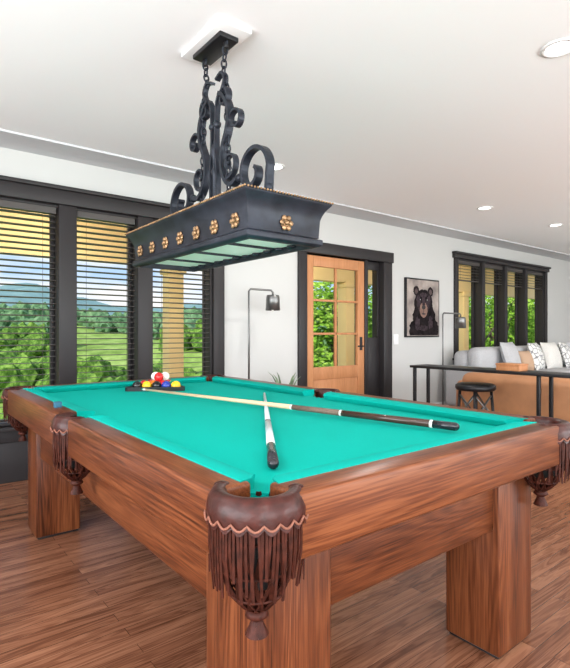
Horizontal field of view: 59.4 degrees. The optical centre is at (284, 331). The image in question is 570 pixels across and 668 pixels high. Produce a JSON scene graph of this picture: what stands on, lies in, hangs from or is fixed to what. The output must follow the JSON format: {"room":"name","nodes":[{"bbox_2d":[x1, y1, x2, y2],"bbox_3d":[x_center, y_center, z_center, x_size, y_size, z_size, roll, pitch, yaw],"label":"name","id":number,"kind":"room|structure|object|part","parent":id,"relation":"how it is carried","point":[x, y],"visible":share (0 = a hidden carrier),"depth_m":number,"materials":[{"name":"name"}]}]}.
{"room":"games hall","nodes":[
{"label":"games hall","id":0,"kind":"room"},
{"bbox_2d":[0,0,569,253],"bbox_3d":[3.383,-1.455,3.301,15.000,0.150,7.800,0,0,-38],"label":"ceiling","id":1,"kind":"structure","parent":0,"point":[436,112],"depth_m":2.86,"materials":[{"name":"white paint"}]},
{"bbox_2d":[125,16,333,271],"bbox_3d":[-0.333,-0.864,2.379,0.442,1.032,1.170,0,0,-38],"label":"pendant lamp","id":2,"kind":"object","parent":1,"relation":"hanging from","point":[248,221],"visible":1,"depth_m":2.24,"materials":[{"name":"black metal"}]},
{"bbox_3d":[-0.333,-1.369,2.379,0.170,0.022,0.380,0,0,-38],"label":"ceiling plate","id":3,"kind":"part","parent":2,"relation":"part of","materials":[{"name":"white paint"}]},
{"bbox_3d":[-0.333,-0.378,2.379,0.320,0.005,1.050,0,0,-38],"label":"frosted panel","id":4,"kind":"part","parent":2,"relation":"part of","materials":[{"name":"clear glass"}]},
{"bbox_2d":[275,163,284,170],"bbox_3d":[-0.083,-1.375,4.175,0.170,0.007,0.170,0,0,-38],"label":"recessed light","id":5,"kind":"object","parent":1,"relation":"in","point":[278,167],"visible":0.59,"depth_m":4.18,"materials":[{"name":"white paint"}]},
{"bbox_2d":[477,206,492,209],"bbox_3d":[2.221,-1.375,5.557,0.170,0.007,0.170,0,0,-38],"label":"recessed light","id":6,"kind":"object","parent":1,"relation":"in","point":[482,207],"visible":1,"depth_m":5.56,"materials":[{"name":"white paint"}]},
{"bbox_2d":[540,38,569,57],"bbox_3d":[1.333,-1.375,2.426,0.170,0.007,0.170,0,0,-38],"label":"recessed light","id":7,"kind":"object","parent":1,"relation":"in","point":[557,48],"visible":1,"depth_m":2.44,"materials":[{"name":"white paint"}]},
{"bbox_2d":[548,224,562,226],"bbox_3d":[3.487,-1.375,6.440,0.170,0.007,0.170,0,0,-38],"label":"recessed light","id":8,"kind":"object","parent":1,"relation":"in","point":[551,225],"visible":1,"depth_m":6.46,"materials":[{"name":"white paint"}]},
{"bbox_2d":[0,458,569,667],"bbox_3d":[3.321,1.170,3.379,14.600,0.100,7.600,0,0,-38],"label":"floor","id":9,"kind":"structure","parent":0,"point":[93,595],"depth_m":2.04,"materials":[{"name":"brown wood"}]},
{"bbox_2d":[248,288,279,378],"bbox_3d":[-0.252,0.352,4.766,0.482,1.535,0.260,0,0,-38],"label":"floor lamp","id":10,"kind":"object","parent":9,"relation":"on","point":[272,301],"visible":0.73,"depth_m":4.80,"materials":[{"name":"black metal"}]},
{"bbox_3d":[-0.119,-0.285,4.870,0.144,0.150,0.144,0,0,-38],"label":"lamp shade","id":11,"kind":"part","parent":10,"relation":"part of","materials":[{"name":"silver metal"}]},
{"bbox_2d":[1,374,569,667],"bbox_3d":[-0.290,0.717,2.329,1.491,0.805,2.548,0,0,-38],"label":"pool table","id":12,"kind":"object","parent":9,"relation":"on","point":[350,505],"visible":0.98,"depth_m":1.48,"materials":[{"name":"brown wood"}]},
{"bbox_2d":[3,399,27,440],"bbox_3d":[-1.511,0.485,2.861,0.182,0.272,0.183,0,0,-38],"label":"basket","id":13,"kind":"object","parent":12,"relation":"on","point":[22,430],"depth_m":2.81,"materials":[{"name":"leather"}]},
{"bbox_2d":[53,401,61,407],"bbox_3d":[-0.965,0.308,2.122,0.028,0.024,0.028,0,0,-38],"label":"cube","id":14,"kind":"object","parent":12,"relation":"on","point":[58,404],"visible":1,"depth_m":2.11,"materials":[{"name":"blue"}]},
{"bbox_2d":[52,432,89,494],"bbox_3d":[-0.805,0.485,1.924,0.162,0.272,0.168,0,0,-38],"label":"basket","id":15,"kind":"object","parent":12,"relation":"on","point":[60,440],"depth_m":1.87,"materials":[{"name":"leather"}]},
{"bbox_2d":[125,385,184,390],"bbox_3d":[-0.803,0.339,3.048,0.332,0.024,0.348,0,0,-38],"label":"ball rack","id":16,"kind":"object","parent":12,"relation":"on","point":[129,388],"visible":0.65,"depth_m":2.96,"materials":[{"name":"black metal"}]},
{"bbox_2d":[132,372,180,386],"bbox_3d":[-0.795,0.300,3.053,0.266,0.103,0.286,0,0,-38],"label":"balls","id":17,"kind":"object","parent":12,"relation":"on","point":[159,379],"visible":0.79,"depth_m":3.00,"materials":[{"name":"multicoloured plastic"}]},
{"bbox_2d":[208,491,304,640],"bbox_3d":[-0.060,0.485,1.018,0.182,0.272,0.184,0,0,-38],"label":"basket","id":18,"kind":"object","parent":12,"relation":"on","point":[255,550],"depth_m":0.96,"materials":[{"name":"leather"}]},
{"bbox_2d":[263,392,278,468],"bbox_3d":[-0.069,0.336,2.042,0.029,0.031,1.565,0,0,-3],"label":"pool cue","id":19,"kind":"object","parent":12,"relation":"on","point":[272,457],"visible":0.96,"depth_m":1.46,"materials":[{"name":"white wood"}]},
{"bbox_2d":[141,388,459,430],"bbox_3d":[-0.112,0.328,2.292,1.825,0.030,0.029,0,0,39],"label":"pool cue","id":20,"kind":"object","parent":12,"relation":"on","point":[453,426],"visible":1,"depth_m":2.00,"materials":[{"name":"beige wood"}]},
{"bbox_2d":[524,440,569,506],"bbox_3d":[0.931,0.485,1.797,0.183,0.272,0.182,0,0,-38],"label":"pocket","id":21,"kind":"object","parent":12,"relation":"on","point":[560,448],"depth_m":1.74,"materials":[{"name":"leather"}]},
{"bbox_2d":[272,370,299,384],"bbox_3d":[-0.017,0.749,4.938,0.319,0.742,0.317,0,0,-7],"label":"potted plant","id":22,"kind":"object","parent":9,"relation":"on","point":[292,378],"visible":0.13,"depth_m":4.88,"materials":[{"name":"green plant"}]},
{"bbox_2d":[442,312,465,404],"bbox_3d":[2.167,0.432,6.543,0.602,1.375,0.260,0,0,-38],"label":"floor lamp","id":23,"kind":"object","parent":9,"relation":"on","point":[460,322],"visible":0.73,"depth_m":6.43,"materials":[{"name":"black metal"}]},
{"bbox_3d":[2.347,-0.125,6.685,0.144,0.150,0.144,0,0,-38],"label":"lamp shade","id":24,"kind":"part","parent":23,"relation":"part of","materials":[{"name":"silver metal"}]},
{"bbox_2d":[455,382,495,410],"bbox_3d":[1.842,0.807,4.837,0.376,0.627,0.376,0,0,-38],"label":"stool","id":25,"kind":"object","parent":9,"relation":"on","point":[475,387],"visible":0.46,"depth_m":4.74,"materials":[{"name":"black metal"}]},
{"bbox_3d":[1.842,0.527,4.837,0.376,0.066,0.376,0,0,-38],"label":"seat","id":26,"kind":"part","parent":25,"relation":"part of","materials":[{"name":"black leather"}]},
{"bbox_2d":[410,364,569,417],"bbox_3d":[2.111,0.738,4.609,0.300,0.765,2.130,0,0,-38],"label":"console table","id":27,"kind":"object","parent":9,"relation":"on","point":[538,374],"visible":0.59,"depth_m":4.50,"materials":[{"name":"black metal"}]},
{"bbox_2d":[495,363,528,370],"bbox_3d":[2.094,0.322,4.615,0.170,0.064,0.230,0,0,-38],"label":"wooden box","id":28,"kind":"object","parent":27,"relation":"on","point":[499,366],"visible":1,"depth_m":4.56,"materials":[{"name":"brown wood"}]},
{"bbox_2d":[446,342,569,405],"bbox_3d":[3.867,0.582,7.615,3.500,0.877,0.980,0,0,-38],"label":"sofa","id":29,"kind":"object","parent":9,"relation":"on","point":[552,357],"visible":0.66,"depth_m":7.01,"materials":[{"name":"fabric"}]},
{"bbox_3d":[2.562,0.740,6.606,0.200,0.560,0.950,0,0,-38],"label":"arm","id":30,"kind":"part","parent":29,"relation":"part of","materials":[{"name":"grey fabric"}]},
{"bbox_2d":[468,346,503,367],"bbox_3d":[2.944,0.385,7.117,1.023,0.350,0.220,0,0,-38],"label":"cushion","id":31,"kind":"object","parent":29,"relation":"on","point":[477,356],"depth_m":6.84,"materials":[{"name":"grey fabric"}]},
{"bbox_3d":[3.936,0.630,7.529,1.023,0.140,0.760,0,0,-38],"label":"seat","id":32,"kind":"part","parent":29,"relation":"part of","materials":[{"name":"grey fabric"}]},
{"bbox_2d":[456,372,569,421],"bbox_3d":[2.890,0.760,4.784,0.900,0.720,2.420,0,0,-38],"label":"leather sofa","id":33,"kind":"object","parent":9,"relation":"on","point":[513,394],"visible":0.45,"depth_m":4.85,"materials":[{"name":"brown leather"}]},
{"bbox_3d":[2.235,0.755,5.680,0.820,0.470,0.200,0,0,-38],"label":"arm","id":34,"kind":"part","parent":33,"relation":"part of","materials":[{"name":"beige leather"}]},
{"bbox_2d":[0,147,569,402],"bbox_3d":[1.044,-0.130,6.270,14.600,2.500,0.160,0,0,-38],"label":"wall","id":35,"kind":"structure","parent":0,"point":[417,254],"depth_m":5.43,"materials":[{"name":"grey paint"}]},
{"bbox_2d":[0,200,55,419],"bbox_3d":[-2.073,-0.147,3.764,0.641,1.695,0.060,0,0,-38],"label":"blind","id":36,"kind":"object","parent":35,"relation":"attached to","point":[4,204],"visible":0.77,"depth_m":3.83,"materials":[{"name":"grey wood"}]},
{"bbox_2d":[77,211,134,379],"bbox_3d":[-1.508,-0.147,4.210,0.481,1.695,0.060,0,0,-38],"label":"blind","id":37,"kind":"object","parent":35,"relation":"attached to","point":[87,216],"visible":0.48,"depth_m":4.20,"materials":[{"name":"grey wood"}]},
{"bbox_2d":[0,175,224,483],"bbox_3d":[-1.846,-0.010,3.937,3.190,2.260,0.230,0,0,-38],"label":"frame","id":38,"kind":"object","parent":35,"relation":"attached to","point":[67,201],"visible":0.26,"depth_m":4.01,"materials":[{"name":"grey wood"}]},
{"bbox_2d":[153,269,209,373],"bbox_3d":[-0.963,-0.147,4.639,0.588,1.695,0.060,0,0,-38],"label":"blind","id":39,"kind":"object","parent":35,"relation":"attached to","point":[161,271],"visible":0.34,"depth_m":4.62,"materials":[{"name":"grey wood"}]},
{"bbox_2d":[0,129,569,260],"bbox_3d":[1.199,-1.373,6.074,14.600,0.014,0.340,0,0,-38],"label":"trim","id":40,"kind":"structure","parent":35,"relation":"attached to","point":[8,139],"depth_m":4.31,"materials":[{"name":"grey paint"}]},
{"bbox_2d":[307,254,363,393],"bbox_3d":[0.605,0.125,5.814,0.935,1.970,0.104,0,0,-38],"label":"door leaf","id":41,"kind":"structure","parent":35,"relation":"in","point":[348,378],"depth_m":5.83,"materials":[{"name":"brown wood"}]},
{"bbox_3d":[0.908,0.140,6.024,0.120,0.160,0.059,0,0,-38],"label":"handle","id":42,"kind":"part","parent":41,"relation":"part of","materials":[{"name":"black metal"}]},
{"bbox_2d":[297,242,393,397],"bbox_3d":[0.704,0.055,5.983,1.590,2.130,0.210,0,0,-38],"label":"frame","id":43,"kind":"object","parent":35,"relation":"attached to","point":[378,348],"visible":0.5,"depth_m":6.26,"materials":[{"name":"grey wood"}]},
{"bbox_2d":[394,334,397,343],"bbox_3d":[1.440,0.095,6.471,0.090,0.130,0.014,0,0,-38],"label":"light switch","id":44,"kind":"object","parent":35,"relation":"attached to","point":[395,335],"visible":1,"depth_m":6.47,"materials":[{"name":"white paint"}]},
{"bbox_2d":[404,277,438,336],"bbox_3d":[1.866,-0.325,6.786,0.730,0.790,0.046,0,0,-38],"label":"painting","id":45,"kind":"object","parent":35,"relation":"attached to","point":[421,296],"visible":1,"depth_m":6.74,"materials":[{"name":"black paper"}]},
{"bbox_2d":[459,260,479,282],"bbox_3d":[2.750,-0.920,7.563,0.616,0.310,0.060,0,0,-38],"label":"blind","id":46,"kind":"object","parent":35,"relation":"attached to","point":[467,264],"visible":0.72,"depth_m":7.57,"materials":[{"name":"grey"}]},
{"bbox_2d":[485,264,501,284],"bbox_3d":[3.300,-0.920,7.996,0.576,0.310,0.060,0,0,-38],"label":"blind","id":47,"kind":"object","parent":35,"relation":"attached to","point":[487,267],"visible":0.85,"depth_m":8.01,"materials":[{"name":"grey"}]},
{"bbox_2d":[452,251,550,359],"bbox_3d":[3.574,-0.350,8.206,2.990,1.640,0.230,0,0,-38],"label":"frame","id":48,"kind":"object","parent":35,"relation":"attached to","point":[477,289],"visible":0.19,"depth_m":8.16,"materials":[{"name":"grey wood"}]},
{"bbox_2d":[508,268,522,287],"bbox_3d":[3.834,-0.920,8.417,0.576,0.310,0.060,0,0,-38],"label":"blind","id":49,"kind":"object","parent":35,"relation":"attached to","point":[515,271],"visible":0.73,"depth_m":8.43,"materials":[{"name":"grey wood"}]},
{"bbox_2d":[528,271,542,289],"bbox_3d":[4.388,-0.920,8.853,0.626,0.310,0.060,0,0,-38],"label":"blind","id":50,"kind":"object","parent":35,"relation":"attached to","point":[536,274],"visible":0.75,"depth_m":8.87,"materials":[{"name":"grey"}]},
{"label":"outside","id":51,"kind":"structure","parent":0,"visible":0},
{"bbox_2d":[0,283,371,409],"bbox_3d":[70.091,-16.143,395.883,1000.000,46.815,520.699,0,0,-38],"label":"hillside","id":52,"kind":"structure","parent":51,"point":[197,367],"depth_m":89.62,"materials":[{"name":"green plant"}]},
{"bbox_2d":[0,282,534,418],"bbox_3d":[5.499,0.788,99.543,129.957,16.256,134.324,0,0,-38],"label":"hillside trees","id":53,"kind":"object","parent":52,"relation":"on","point":[323,320],"visible":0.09,"depth_m":40.50,"materials":[{"name":"green plant"}]},
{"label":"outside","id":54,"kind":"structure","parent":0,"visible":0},
{"bbox_2d":[0,208,534,377],"bbox_3d":[-0.415,-0.165,6.992,20.000,2.870,2.700,0,0,-38],"label":"porch","id":55,"kind":"object","parent":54,"point":[345,278],"visible":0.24,"depth_m":7.00,"materials":[{"name":"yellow paint"}]}
]}

